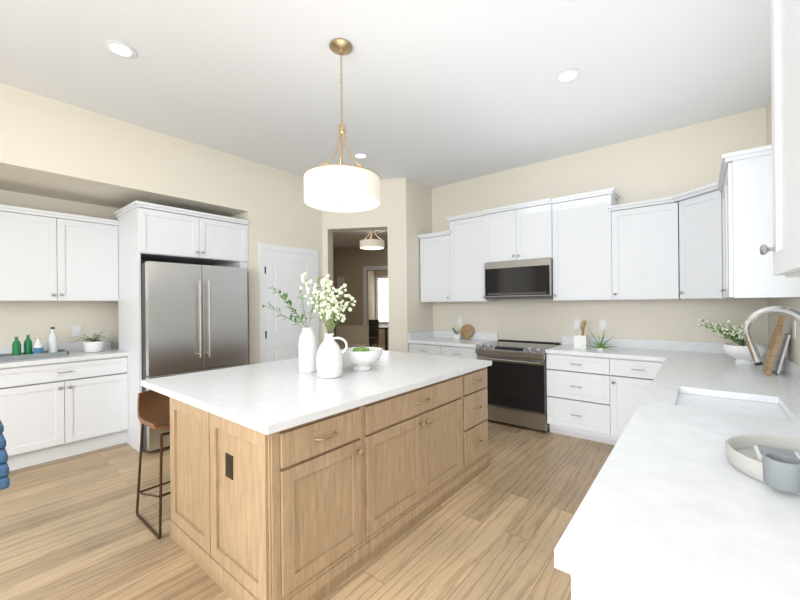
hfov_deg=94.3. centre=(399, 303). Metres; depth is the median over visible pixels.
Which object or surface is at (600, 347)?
air plant
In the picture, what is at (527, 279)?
microwave
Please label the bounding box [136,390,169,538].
bar stool
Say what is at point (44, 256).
upper cabinet
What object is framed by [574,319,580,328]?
electrical outlet plate
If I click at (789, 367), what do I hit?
backsplash
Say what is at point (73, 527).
floor
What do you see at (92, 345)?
pot
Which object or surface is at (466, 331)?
decorative board
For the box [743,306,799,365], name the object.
faucet
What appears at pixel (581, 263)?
upper cabinet
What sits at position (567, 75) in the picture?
recessed light
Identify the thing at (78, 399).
base cabinet
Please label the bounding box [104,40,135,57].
recessed light
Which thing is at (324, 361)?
vase
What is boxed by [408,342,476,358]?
base cabinet
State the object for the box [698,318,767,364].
flower bowl
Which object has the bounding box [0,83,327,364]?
wall
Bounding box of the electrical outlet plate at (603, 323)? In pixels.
[599,320,606,329]
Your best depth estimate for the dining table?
10.39 m
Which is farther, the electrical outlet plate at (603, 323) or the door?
the door
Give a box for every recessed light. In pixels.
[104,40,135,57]
[353,153,367,158]
[555,68,579,82]
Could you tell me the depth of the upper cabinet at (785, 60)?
0.86 m
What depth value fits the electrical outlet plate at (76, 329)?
3.96 m
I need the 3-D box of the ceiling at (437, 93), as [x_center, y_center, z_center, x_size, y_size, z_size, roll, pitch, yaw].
[-1.465,-1.786,1.737,5.668,0.120,8.780,-1,0,39]
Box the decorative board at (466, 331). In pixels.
[452,324,473,339]
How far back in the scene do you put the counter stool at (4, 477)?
1.12 m
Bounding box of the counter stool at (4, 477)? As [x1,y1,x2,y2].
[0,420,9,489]
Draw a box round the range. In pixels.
[475,339,560,432]
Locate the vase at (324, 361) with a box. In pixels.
[294,273,355,378]
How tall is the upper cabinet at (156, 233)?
0.468 m
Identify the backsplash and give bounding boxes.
[0,339,111,353]
[408,330,431,337]
[432,330,767,353]
[776,354,799,385]
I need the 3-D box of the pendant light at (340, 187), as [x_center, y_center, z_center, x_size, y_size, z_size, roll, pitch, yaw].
[-0.392,-1.194,2.501,0.509,1.082,0.509,-1,0,39]
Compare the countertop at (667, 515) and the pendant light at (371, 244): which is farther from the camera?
the pendant light at (371, 244)
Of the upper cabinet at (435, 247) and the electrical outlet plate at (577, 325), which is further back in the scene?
the upper cabinet at (435, 247)
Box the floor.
[0,345,614,599]
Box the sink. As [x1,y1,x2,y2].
[676,390,787,417]
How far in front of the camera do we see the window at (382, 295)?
12.85 m
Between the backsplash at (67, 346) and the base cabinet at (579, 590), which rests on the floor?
the base cabinet at (579, 590)
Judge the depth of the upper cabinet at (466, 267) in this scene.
4.88 m
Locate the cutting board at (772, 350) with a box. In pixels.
[762,316,790,374]
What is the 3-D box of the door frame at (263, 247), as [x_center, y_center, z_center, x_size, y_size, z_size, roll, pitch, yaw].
[-1.432,0.344,4.891,0.020,2.180,0.900,-1,0,39]
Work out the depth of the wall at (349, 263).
8.67 m
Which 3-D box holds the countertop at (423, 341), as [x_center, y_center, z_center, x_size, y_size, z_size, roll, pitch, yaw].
[0.712,0.518,5.051,1.045,0.038,0.632,-1,0,39]
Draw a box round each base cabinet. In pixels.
[0,357,131,470]
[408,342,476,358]
[546,354,607,443]
[571,578,623,599]
[608,358,659,445]
[648,362,659,385]
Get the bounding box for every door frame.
[259,243,318,362]
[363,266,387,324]
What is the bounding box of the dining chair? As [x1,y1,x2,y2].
[369,320,378,346]
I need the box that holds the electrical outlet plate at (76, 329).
[73,326,80,336]
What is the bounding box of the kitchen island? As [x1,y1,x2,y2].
[170,366,489,599]
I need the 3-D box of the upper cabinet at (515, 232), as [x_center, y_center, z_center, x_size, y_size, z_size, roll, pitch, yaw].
[1.501,-0.829,4.565,0.810,0.640,0.375,-1,0,39]
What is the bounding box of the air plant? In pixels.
[583,330,619,352]
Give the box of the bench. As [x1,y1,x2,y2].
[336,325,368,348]
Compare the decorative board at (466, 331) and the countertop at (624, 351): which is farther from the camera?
the decorative board at (466, 331)
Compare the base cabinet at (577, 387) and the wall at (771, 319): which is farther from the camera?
the base cabinet at (577, 387)
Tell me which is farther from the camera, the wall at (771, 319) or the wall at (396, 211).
the wall at (396, 211)
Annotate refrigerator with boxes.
[141,261,247,451]
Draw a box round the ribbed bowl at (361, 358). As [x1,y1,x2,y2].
[341,346,382,370]
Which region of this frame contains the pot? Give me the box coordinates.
[70,330,112,352]
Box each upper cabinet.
[0,205,119,300]
[116,201,247,265]
[419,233,449,301]
[446,213,497,301]
[482,201,553,264]
[553,189,625,300]
[610,197,665,299]
[666,183,713,298]
[714,145,799,298]
[760,0,799,277]
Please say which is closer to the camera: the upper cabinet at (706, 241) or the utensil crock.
the upper cabinet at (706, 241)
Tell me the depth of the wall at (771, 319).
2.86 m
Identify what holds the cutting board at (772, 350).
on the countertop at (667, 515)
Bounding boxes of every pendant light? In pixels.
[303,38,379,211]
[360,230,383,249]
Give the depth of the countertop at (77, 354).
3.46 m
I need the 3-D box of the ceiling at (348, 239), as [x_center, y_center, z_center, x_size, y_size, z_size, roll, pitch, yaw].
[0.420,-1.374,9.052,3.990,0.100,7.390,-1,0,9]
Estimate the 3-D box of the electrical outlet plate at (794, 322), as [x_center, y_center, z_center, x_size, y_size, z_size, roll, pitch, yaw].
[2.553,0.167,2.401,0.006,0.115,0.070,-1,0,39]
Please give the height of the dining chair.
0.981 m
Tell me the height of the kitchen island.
0.876 m
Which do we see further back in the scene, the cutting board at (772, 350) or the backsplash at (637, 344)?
the backsplash at (637, 344)
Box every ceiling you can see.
[0,0,770,187]
[333,230,387,247]
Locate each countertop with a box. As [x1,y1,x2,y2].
[0,349,127,368]
[141,350,491,437]
[408,338,491,345]
[545,342,774,365]
[554,358,799,599]
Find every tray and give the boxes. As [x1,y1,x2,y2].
[0,327,68,360]
[725,434,799,494]
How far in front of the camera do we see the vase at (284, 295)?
2.80 m
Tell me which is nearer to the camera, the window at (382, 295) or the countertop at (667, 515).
the countertop at (667, 515)
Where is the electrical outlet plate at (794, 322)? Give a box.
[793,320,795,338]
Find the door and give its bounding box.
[265,250,314,361]
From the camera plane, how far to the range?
4.18 m
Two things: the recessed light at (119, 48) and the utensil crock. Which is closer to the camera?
the recessed light at (119, 48)
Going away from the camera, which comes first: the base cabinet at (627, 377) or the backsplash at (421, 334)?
the base cabinet at (627, 377)
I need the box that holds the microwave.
[484,258,552,298]
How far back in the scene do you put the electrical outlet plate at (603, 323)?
4.17 m
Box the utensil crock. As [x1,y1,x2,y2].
[574,320,588,348]
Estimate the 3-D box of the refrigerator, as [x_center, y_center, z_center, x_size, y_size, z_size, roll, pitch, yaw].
[-2.346,0.521,4.115,0.862,1.845,0.990,-1,0,39]
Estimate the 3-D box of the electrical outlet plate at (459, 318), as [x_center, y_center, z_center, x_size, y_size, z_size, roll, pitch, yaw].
[0.860,0.254,5.333,0.070,0.115,0.008,-1,0,39]
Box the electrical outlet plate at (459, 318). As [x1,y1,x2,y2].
[458,317,461,324]
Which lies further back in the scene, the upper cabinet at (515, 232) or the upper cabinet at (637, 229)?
the upper cabinet at (515, 232)
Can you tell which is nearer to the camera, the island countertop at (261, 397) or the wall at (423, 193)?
the island countertop at (261, 397)
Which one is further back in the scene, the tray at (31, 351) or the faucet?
the tray at (31, 351)
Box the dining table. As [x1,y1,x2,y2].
[370,325,387,350]
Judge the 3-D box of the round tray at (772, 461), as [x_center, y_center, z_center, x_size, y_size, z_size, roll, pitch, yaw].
[1.178,0.450,1.048,0.390,0.088,0.408,-1,0,39]
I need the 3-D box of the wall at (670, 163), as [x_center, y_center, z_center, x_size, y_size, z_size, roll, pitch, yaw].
[1.892,-0.179,4.579,3.730,3.160,0.120,-1,0,39]
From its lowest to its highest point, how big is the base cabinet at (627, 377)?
0.875 m
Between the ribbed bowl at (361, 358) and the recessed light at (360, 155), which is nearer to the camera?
the ribbed bowl at (361, 358)
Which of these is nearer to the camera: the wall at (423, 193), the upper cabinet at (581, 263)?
the upper cabinet at (581, 263)
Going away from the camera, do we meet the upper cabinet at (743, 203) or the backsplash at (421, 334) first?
the upper cabinet at (743, 203)
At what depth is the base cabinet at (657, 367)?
3.39 m
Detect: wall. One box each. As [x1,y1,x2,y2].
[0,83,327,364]
[328,178,419,352]
[333,246,388,346]
[416,182,431,330]
[432,108,763,344]
[764,94,799,365]
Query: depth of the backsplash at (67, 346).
3.88 m
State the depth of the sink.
1.95 m
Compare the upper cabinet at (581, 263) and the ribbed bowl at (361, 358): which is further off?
the upper cabinet at (581, 263)

